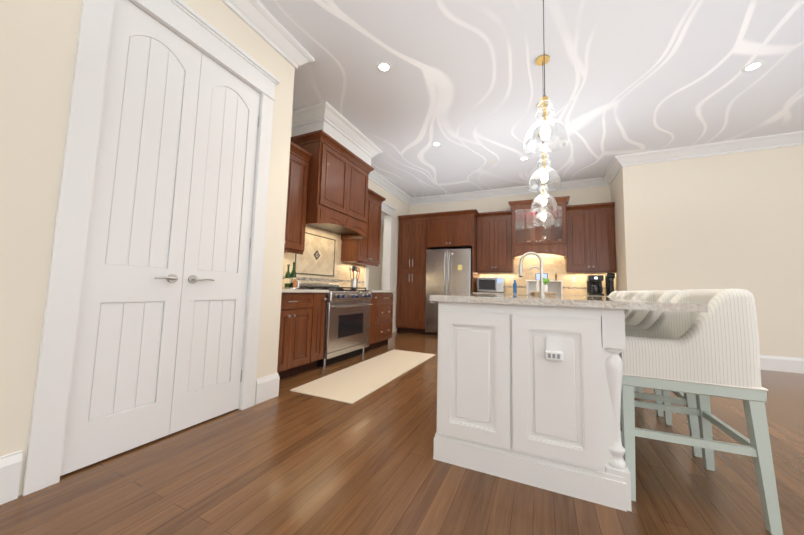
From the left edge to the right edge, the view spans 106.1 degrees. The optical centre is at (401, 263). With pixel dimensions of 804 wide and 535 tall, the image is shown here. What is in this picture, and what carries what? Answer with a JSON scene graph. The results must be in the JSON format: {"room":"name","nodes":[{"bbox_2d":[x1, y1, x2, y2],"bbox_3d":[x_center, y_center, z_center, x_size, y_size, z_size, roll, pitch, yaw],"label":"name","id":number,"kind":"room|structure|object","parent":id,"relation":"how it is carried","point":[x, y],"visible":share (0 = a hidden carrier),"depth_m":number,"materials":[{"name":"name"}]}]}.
{"room":"kitchen","nodes":[
{"label":"kitchen","id":0,"kind":"room"},
{"bbox_2d":[0,332,803,534],"bbox_3d":[1.524,1.245,2.398,12.000,0.100,13.100,-1,-5,25],"label":"floor","id":1,"kind":"structure","parent":0,"point":[286,461],"depth_m":1.49,"materials":[{"name":"brown wood"}]},
{"bbox_2d":[277,288,394,379],"bbox_3d":[-0.985,0.814,4.114,0.652,0.920,2.726,-1,-5,25],"label":"base cabinet","id":2,"kind":"object","parent":1,"relation":"on","point":[301,333],"visible":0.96,"depth_m":3.34,"materials":[{"name":"brown wood"}]},
{"bbox_2d":[282,262,299,288],"bbox_3d":[-1.292,0.139,3.559,0.200,0.314,0.200,-1,-5,25],"label":"oil bottles","id":3,"kind":"object","parent":2,"relation":"on","point":[291,282],"visible":1,"depth_m":3.53,"materials":[{"name":"green glass"}]},
{"bbox_2d":[349,266,359,286],"bbox_3d":[-0.760,0.231,4.863,0.195,0.377,0.174,-1,-5,25],"label":"utensil crock","id":4,"kind":"object","parent":2,"relation":"on","point":[354,282],"visible":0.88,"depth_m":4.82,"materials":[{"name":"silver metal"}]},
{"bbox_2d":[299,283,372,366],"bbox_3d":[-0.926,0.777,4.136,0.709,1.000,0.970,-1,-5,25],"label":"range","id":5,"kind":"object","parent":1,"relation":"on","point":[347,324],"visible":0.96,"depth_m":3.92,"materials":[{"name":"silver metal"}]},
{"bbox_2d":[290,350,434,403],"bbox_3d":[-0.265,1.243,3.582,0.680,0.011,2.150,-1,-5,25],"label":"area rug","id":6,"kind":"object","parent":1,"relation":"on","point":[353,384],"visible":0.96,"depth_m":3.18,"materials":[{"name":"beige fabric"}]},
{"bbox_2d":[396,213,435,333],"bbox_3d":[0.338,0.241,6.934,0.680,2.600,0.646,-1,-5,25],"label":"tall cabinet","id":7,"kind":"object","parent":1,"relation":"on","point":[420,235],"depth_m":6.64,"materials":[{"name":"brown wood"}]},
{"bbox_2d":[425,249,471,335],"bbox_3d":[1.052,0.623,6.485,0.945,1.800,0.758,-1,-5,25],"label":"refrigerator","id":8,"kind":"object","parent":1,"relation":"on","point":[448,271],"visible":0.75,"depth_m":6.27,"materials":[{"name":"silver metal"}]},
{"bbox_2d":[430,297,631,511],"bbox_3d":[1.160,0.772,2.757,0.914,0.884,2.740,-1,-5,25],"label":"kitchen island","id":9,"kind":"object","parent":1,"relation":"on","point":[529,388],"depth_m":1.52,"materials":[{"name":"granite"},{"name":"white paint"}]},
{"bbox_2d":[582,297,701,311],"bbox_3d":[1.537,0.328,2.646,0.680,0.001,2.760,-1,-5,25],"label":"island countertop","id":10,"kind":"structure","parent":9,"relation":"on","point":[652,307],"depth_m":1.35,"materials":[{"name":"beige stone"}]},
{"bbox_2d":[518,252,543,295],"bbox_3d":[1.165,0.090,2.723,0.220,0.395,0.088,-1,-5,25],"label":"faucet","id":11,"kind":"object","parent":10,"relation":"on","point":[520,265],"visible":0.69,"depth_m":2.74,"materials":[{"name":"silver metal"}]},
{"bbox_2d":[528,266,544,295],"bbox_3d":[1.111,0.145,2.502,0.120,0.246,0.073,-1,-5,25],"label":"filter faucet","id":12,"kind":"object","parent":10,"relation":"on","point":[541,289],"visible":1,"depth_m":2.47,"materials":[{"name":"silver metal"}]},
{"bbox_2d":[530,277,555,295],"bbox_3d":[1.520,0.249,3.280,0.200,0.189,0.360,0,-5,17],"label":"decorative tray","id":13,"kind":"object","parent":10,"relation":"on","point":[545,281],"visible":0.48,"depth_m":3.15,"materials":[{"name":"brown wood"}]},
{"bbox_2d":[473,292,607,296],"bbox_3d":[2.655,1.046,5.781,2.454,0.920,0.662,-1,-5,25],"label":"base cabinet","id":14,"kind":"object","parent":1,"relation":"on","point":[523,293],"depth_m":5.78,"materials":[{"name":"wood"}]},
{"bbox_2d":[477,277,504,292],"bbox_3d":[1.843,0.447,6.252,0.520,0.310,0.438,-1,-5,25],"label":"toaster oven","id":15,"kind":"object","parent":14,"relation":"on","point":[490,284],"visible":1,"depth_m":6.09,"materials":[{"name":"silver metal"}]},
{"bbox_2d":[513,278,516,292],"bbox_3d":[2.269,0.446,6.077,0.072,0.304,0.072,-1,-5,25],"label":"water bottle","id":16,"kind":"object","parent":14,"relation":"on","point":[514,287],"visible":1,"depth_m":6.05,"materials":[{"name":"blue plastic"}]},
{"bbox_2d":[526,273,562,294],"bbox_3d":[2.762,0.389,5.883,0.640,0.410,0.270,-1,-5,25],"label":"canisters","id":17,"kind":"object","parent":14,"relation":"on","point":[555,285],"depth_m":5.90,"materials":[{"name":"white ceramic"}]},
{"bbox_2d":[586,275,603,295],"bbox_3d":[3.494,0.398,5.476,0.230,0.360,0.274,-1,-5,25],"label":"coffee maker","id":18,"kind":"object","parent":14,"relation":"on","point":[594,285],"visible":1,"depth_m":5.39,"materials":[{"name":"black plastic"}]},
{"bbox_2d":[605,273,614,295],"bbox_3d":[3.720,0.378,5.404,0.130,0.400,0.220,-1,-5,25],"label":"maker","id":19,"kind":"object","parent":14,"relation":"on","point":[609,283],"visible":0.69,"depth_m":5.35,"materials":[{"name":"black plastic"}]},
{"bbox_2d":[608,291,637,391],"bbox_3d":[2.208,0.796,3.358,0.539,0.990,0.532,-1,-5,25],"label":"stool","id":20,"kind":"object","parent":1,"relation":"on","point":[615,294],"visible":0.1,"depth_m":3.14,"materials":[{"name":"fabric"}]},
{"bbox_2d":[620,290,663,416],"bbox_3d":[1.937,0.740,2.770,0.539,0.990,0.532,-1,-5,25],"label":"stool","id":21,"kind":"object","parent":1,"relation":"on","point":[633,294],"visible":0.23,"depth_m":2.54,"materials":[{"name":"fabric"}]},
{"bbox_2d":[625,290,701,457],"bbox_3d":[1.666,0.683,2.182,0.541,0.990,0.534,-1,-5,25],"label":"stool","id":22,"kind":"object","parent":1,"relation":"on","point":[640,319],"visible":0.21,"depth_m":1.95,"materials":[{"name":"fabric"}]},
{"bbox_2d":[619,289,782,534],"bbox_3d":[1.395,0.627,1.594,0.545,0.990,0.539,-1,-5,25],"label":"stool","id":23,"kind":"object","parent":1,"relation":"on","point":[703,357],"visible":0.77,"depth_m":1.36,"materials":[{"name":"fabric"}]},
{"bbox_2d":[0,0,803,495],"bbox_3d":[1.724,-0.381,2.462,11.650,3.160,13.100,-1,-5,25],"label":"wall","id":24,"kind":"structure","parent":0,"point":[724,222],"depth_m":2.81,"materials":[{"name":"beige paint"}]},
{"bbox_2d":[0,451,22,504],"bbox_3d":[-2.561,0.744,-0.578,0.017,0.195,4.220,-1,-5,25],"label":"baseboard","id":25,"kind":"structure","parent":24,"relation":"attached to","point":[10,464],"depth_m":1.30,"materials":[{"name":"white paint"}]},
{"bbox_2d":[60,0,201,475],"bbox_3d":[-1.508,-0.219,1.765,0.096,2.535,0.480,-1,-5,25],"label":"pantry door","id":26,"kind":"structure","parent":24,"relation":"in","point":[121,387],"depth_m":1.74,"materials":[{"name":"white paint"}]},
{"bbox_2d":[22,0,279,495],"bbox_3d":[-1.449,-0.289,2.012,0.198,2.742,1.237,-1,-5,25],"label":"door frame","id":27,"kind":"structure","parent":24,"relation":"attached to","point":[192,27],"depth_m":1.52,"materials":[{"name":"white paint"}]},
{"bbox_2d":[169,53,259,433],"bbox_3d":[-1.306,-0.177,2.202,0.096,2.535,0.480,-1,-5,25],"label":"pantry door","id":28,"kind":"structure","parent":24,"relation":"in","point":[208,364],"depth_m":2.17,"materials":[{"name":"white paint"}]},
{"bbox_2d":[220,0,314,69],"bbox_3d":[-2.113,-2.168,0.353,0.125,0.145,5.775,-1,-5,25],"label":"crown molding","id":29,"kind":"structure","parent":24,"relation":"attached to","point":[260,20],"depth_m":2.54,"materials":[{"name":"white paint"}]},
{"bbox_2d":[284,141,312,254],"bbox_3d":[-1.477,-0.772,3.431,0.367,1.260,0.840,-1,-5,25],"label":"upper cabinet","id":30,"kind":"object","parent":24,"relation":"attached to","point":[299,158],"visible":0.27,"depth_m":3.59,"materials":[{"name":"brown wood"}]},
{"bbox_2d":[292,104,322,126],"bbox_3d":[-1.178,-1.855,3.794,0.360,0.145,0.125,-1,-5,25],"label":"crown molding","id":31,"kind":"structure","parent":24,"relation":"attached to","point":[306,115],"depth_m":3.81,"materials":[{"name":"white paint"}]},
{"bbox_2d":[282,225,364,289],"bbox_3d":[-1.251,-0.079,4.323,0.021,0.879,2.726,-1,-5,25],"label":"backsplash","id":32,"kind":"structure","parent":24,"relation":"attached to","point":[319,260],"depth_m":4.47,"materials":[{"name":"tile"}]},
{"bbox_2d":[291,130,370,225],"bbox_3d":[-0.989,-1.119,4.347,0.497,0.910,1.156,-1,-5,25],"label":"upper cabinet","id":33,"kind":"object","parent":24,"relation":"attached to","point":[337,190],"depth_m":3.98,"materials":[{"name":"brown wood"}]},
{"bbox_2d":[316,101,381,157],"bbox_3d":[-0.672,-1.803,4.266,0.125,0.145,1.410,-1,-5,25],"label":"crown molding","id":34,"kind":"structure","parent":24,"relation":"attached to","point":[326,112],"depth_m":4.07,"materials":[{"name":"white paint"}]},
{"bbox_2d":[341,188,385,266],"bbox_3d":[-0.649,-0.600,5.226,0.367,1.260,0.800,-1,-5,25],"label":"upper cabinet","id":35,"kind":"object","parent":24,"relation":"attached to","point":[362,251],"visible":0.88,"depth_m":5.11,"materials":[{"name":"brown wood"}]},
{"bbox_2d":[364,202,395,289],"bbox_3d":[-0.520,0.095,6.114,0.246,2.712,1.152,-1,-5,25],"label":"door frame","id":36,"kind":"structure","parent":24,"relation":"attached to","point":[387,212],"depth_m":6.53,"materials":[{"name":"white paint"}]},
{"bbox_2d":[368,170,411,203],"bbox_3d":[-0.356,-1.633,6.193,0.125,0.145,2.620,-1,-5,25],"label":"crown molding","id":37,"kind":"structure","parent":24,"relation":"attached to","point":[374,176],"depth_m":6.38,"materials":[{"name":"white paint"}]},
{"bbox_2d":[428,209,476,249],"bbox_3d":[1.118,-0.695,6.665,0.985,0.740,0.646,-1,-5,25],"label":"upper cabinet","id":38,"kind":"object","parent":24,"relation":"attached to","point":[452,229],"depth_m":6.35,"materials":[{"name":"brown wood"}]},
{"bbox_2d":[408,177,610,205],"bbox_3d":[2.060,-1.537,6.603,4.170,0.145,0.125,-1,-5,25],"label":"crown molding","id":39,"kind":"structure","parent":24,"relation":"attached to","point":[592,182],"depth_m":6.51,"materials":[{"name":"white paint"}]},
{"bbox_2d":[479,257,612,295],"bbox_3d":[2.812,0.247,6.144,2.456,0.739,0.018,-1,-5,25],"label":"backsplash","id":40,"kind":"structure","parent":24,"relation":"attached to","point":[574,283],"depth_m":6.09,"materials":[{"name":"tile"}]},
{"bbox_2d":[477,210,513,271],"bbox_3d":[1.967,-0.435,6.403,0.715,1.260,0.367,-1,-5,25],"label":"upper cabinet","id":41,"kind":"object","parent":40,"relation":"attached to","point":[494,241],"visible":0.92,"depth_m":6.27,"materials":[{"name":"brown wood"}]},
{"bbox_2d":[508,196,569,258],"bbox_3d":[2.710,-0.669,6.016,1.082,1.120,0.487,-1,-5,25],"label":"upper cabinet","id":42,"kind":"object","parent":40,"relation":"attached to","point":[527,236],"visible":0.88,"depth_m":5.93,"materials":[{"name":"brown wood"}]},
{"bbox_2d":[565,202,615,271],"bbox_3d":[3.518,-0.455,5.689,0.772,1.260,0.367,-1,-5,25],"label":"upper cabinet","id":43,"kind":"object","parent":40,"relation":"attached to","point":[590,232],"visible":0.96,"depth_m":5.56,"materials":[{"name":"brown wood"}]},
{"bbox_2d":[604,162,620,183],"bbox_3d":[3.690,-1.605,5.309,0.125,0.145,0.840,-1,-5,25],"label":"crown molding","id":44,"kind":"structure","parent":24,"relation":"attached to","point":[611,173],"depth_m":5.41,"materials":[{"name":"white paint"}]},
{"bbox_2d":[612,131,803,167],"bbox_3d":[5.828,-1.678,3.796,5.275,0.145,0.125,-1,-5,25],"label":"crown molding","id":45,"kind":"structure","parent":24,"relation":"attached to","point":[792,138],"depth_m":4.40,"materials":[{"name":"white paint"}]},
{"bbox_2d":[760,355,803,373],"bbox_3d":[5.825,1.305,3.571,5.167,0.195,0.017,-1,-5,25],"label":"baseboard","id":46,"kind":"structure","parent":24,"relation":"attached to","point":[767,362],"depth_m":3.96,"materials":[{"name":"white paint"}]},
{"bbox_2d":[258,0,803,225],"bbox_3d":[1.606,-2.002,2.671,12.000,0.100,13.100,-1,-5,25],"label":"ceiling","id":47,"kind":"structure","parent":0,"point":[462,81],"depth_m":3.13,"materials":[{"name":"paint"}]},
{"bbox_2d":[376,61,391,71],"bbox_3d":[-0.179,-1.965,3.026,0.156,0.004,0.156,-1,-5,25],"label":"recessed light","id":48,"kind":"object","parent":47,"relation":"in","point":[383,66],"visible":1,"depth_m":3.02,"materials":[{"name":"white paint"}]},
{"bbox_2d":[431,142,441,145],"bbox_3d":[0.525,-1.815,4.600,0.156,0.004,0.156,-1,-5,25],"label":"recessed light","id":49,"kind":"object","parent":47,"relation":"in","point":[436,143],"visible":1,"depth_m":4.59,"materials":[{"name":"white paint"}]},
{"bbox_2d":[486,160,498,164],"bbox_3d":[1.560,-1.738,5.198,0.210,0.005,0.210,-1,-5,25],"label":"ceiling speaker","id":50,"kind":"object","parent":47,"relation":"attached to","point":[491,162],"visible":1,"depth_m":5.20,"materials":[{"name":"white paint"}]},
{"bbox_2d":[519,156,528,159],"bbox_3d":[2.027,-1.742,5.016,0.156,0.004,0.156,-1,-5,25],"label":"recessed light","id":51,"kind":"object","parent":47,"relation":"in","point":[524,158],"visible":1,"depth_m":5.01,"materials":[{"name":"white paint"}]},
{"bbox_2d":[532,133,554,225],"bbox_3d":[1.948,-1.174,4.181,0.280,1.279,0.280,-1,-5,25],"label":"pendant light","id":52,"kind":"object","parent":47,"relation":"hanging from","point":[543,216],"visible":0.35,"depth_m":4.12,"materials":[{"name":"clear glass"}]},
{"bbox_2d":[531,102,557,211],"bbox_3d":[1.639,-1.245,3.512,0.280,1.264,0.280,-1,-5,25],"label":"pendant light","id":53,"kind":"object","parent":47,"relation":"hanging from","point":[544,200],"visible":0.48,"depth_m":3.46,"materials":[{"name":"clear glass"}]},
{"bbox_2d":[528,54,561,191],"bbox_3d":[1.322,-1.319,2.825,0.280,1.249,0.280,-1,-5,25],"label":"pendant light","id":54,"kind":"object","parent":47,"relation":"hanging from","point":[544,175],"visible":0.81,"depth_m":2.78,"materials":[{"name":"clear glass"}]},
{"bbox_2d":[523,0,568,154],"bbox_3d":[0.997,-1.406,2.121,0.280,1.209,0.280,-1,-5,25],"label":"pendant light","id":55,"kind":"object","parent":47,"relation":"hanging from","point":[545,129],"visible":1,"depth_m":2.08,"materials":[{"name":"clear glass"}]},
{"bbox_2d":[741,60,764,71],"bbox_3d":[3.363,-1.886,2.900,0.156,0.004,0.156,-1,-5,25],"label":"recessed light","id":56,"kind":"object","parent":47,"relation":"in","point":[752,66],"visible":1,"depth_m":2.89,"materials":[{"name":"white paint"}]}
]}

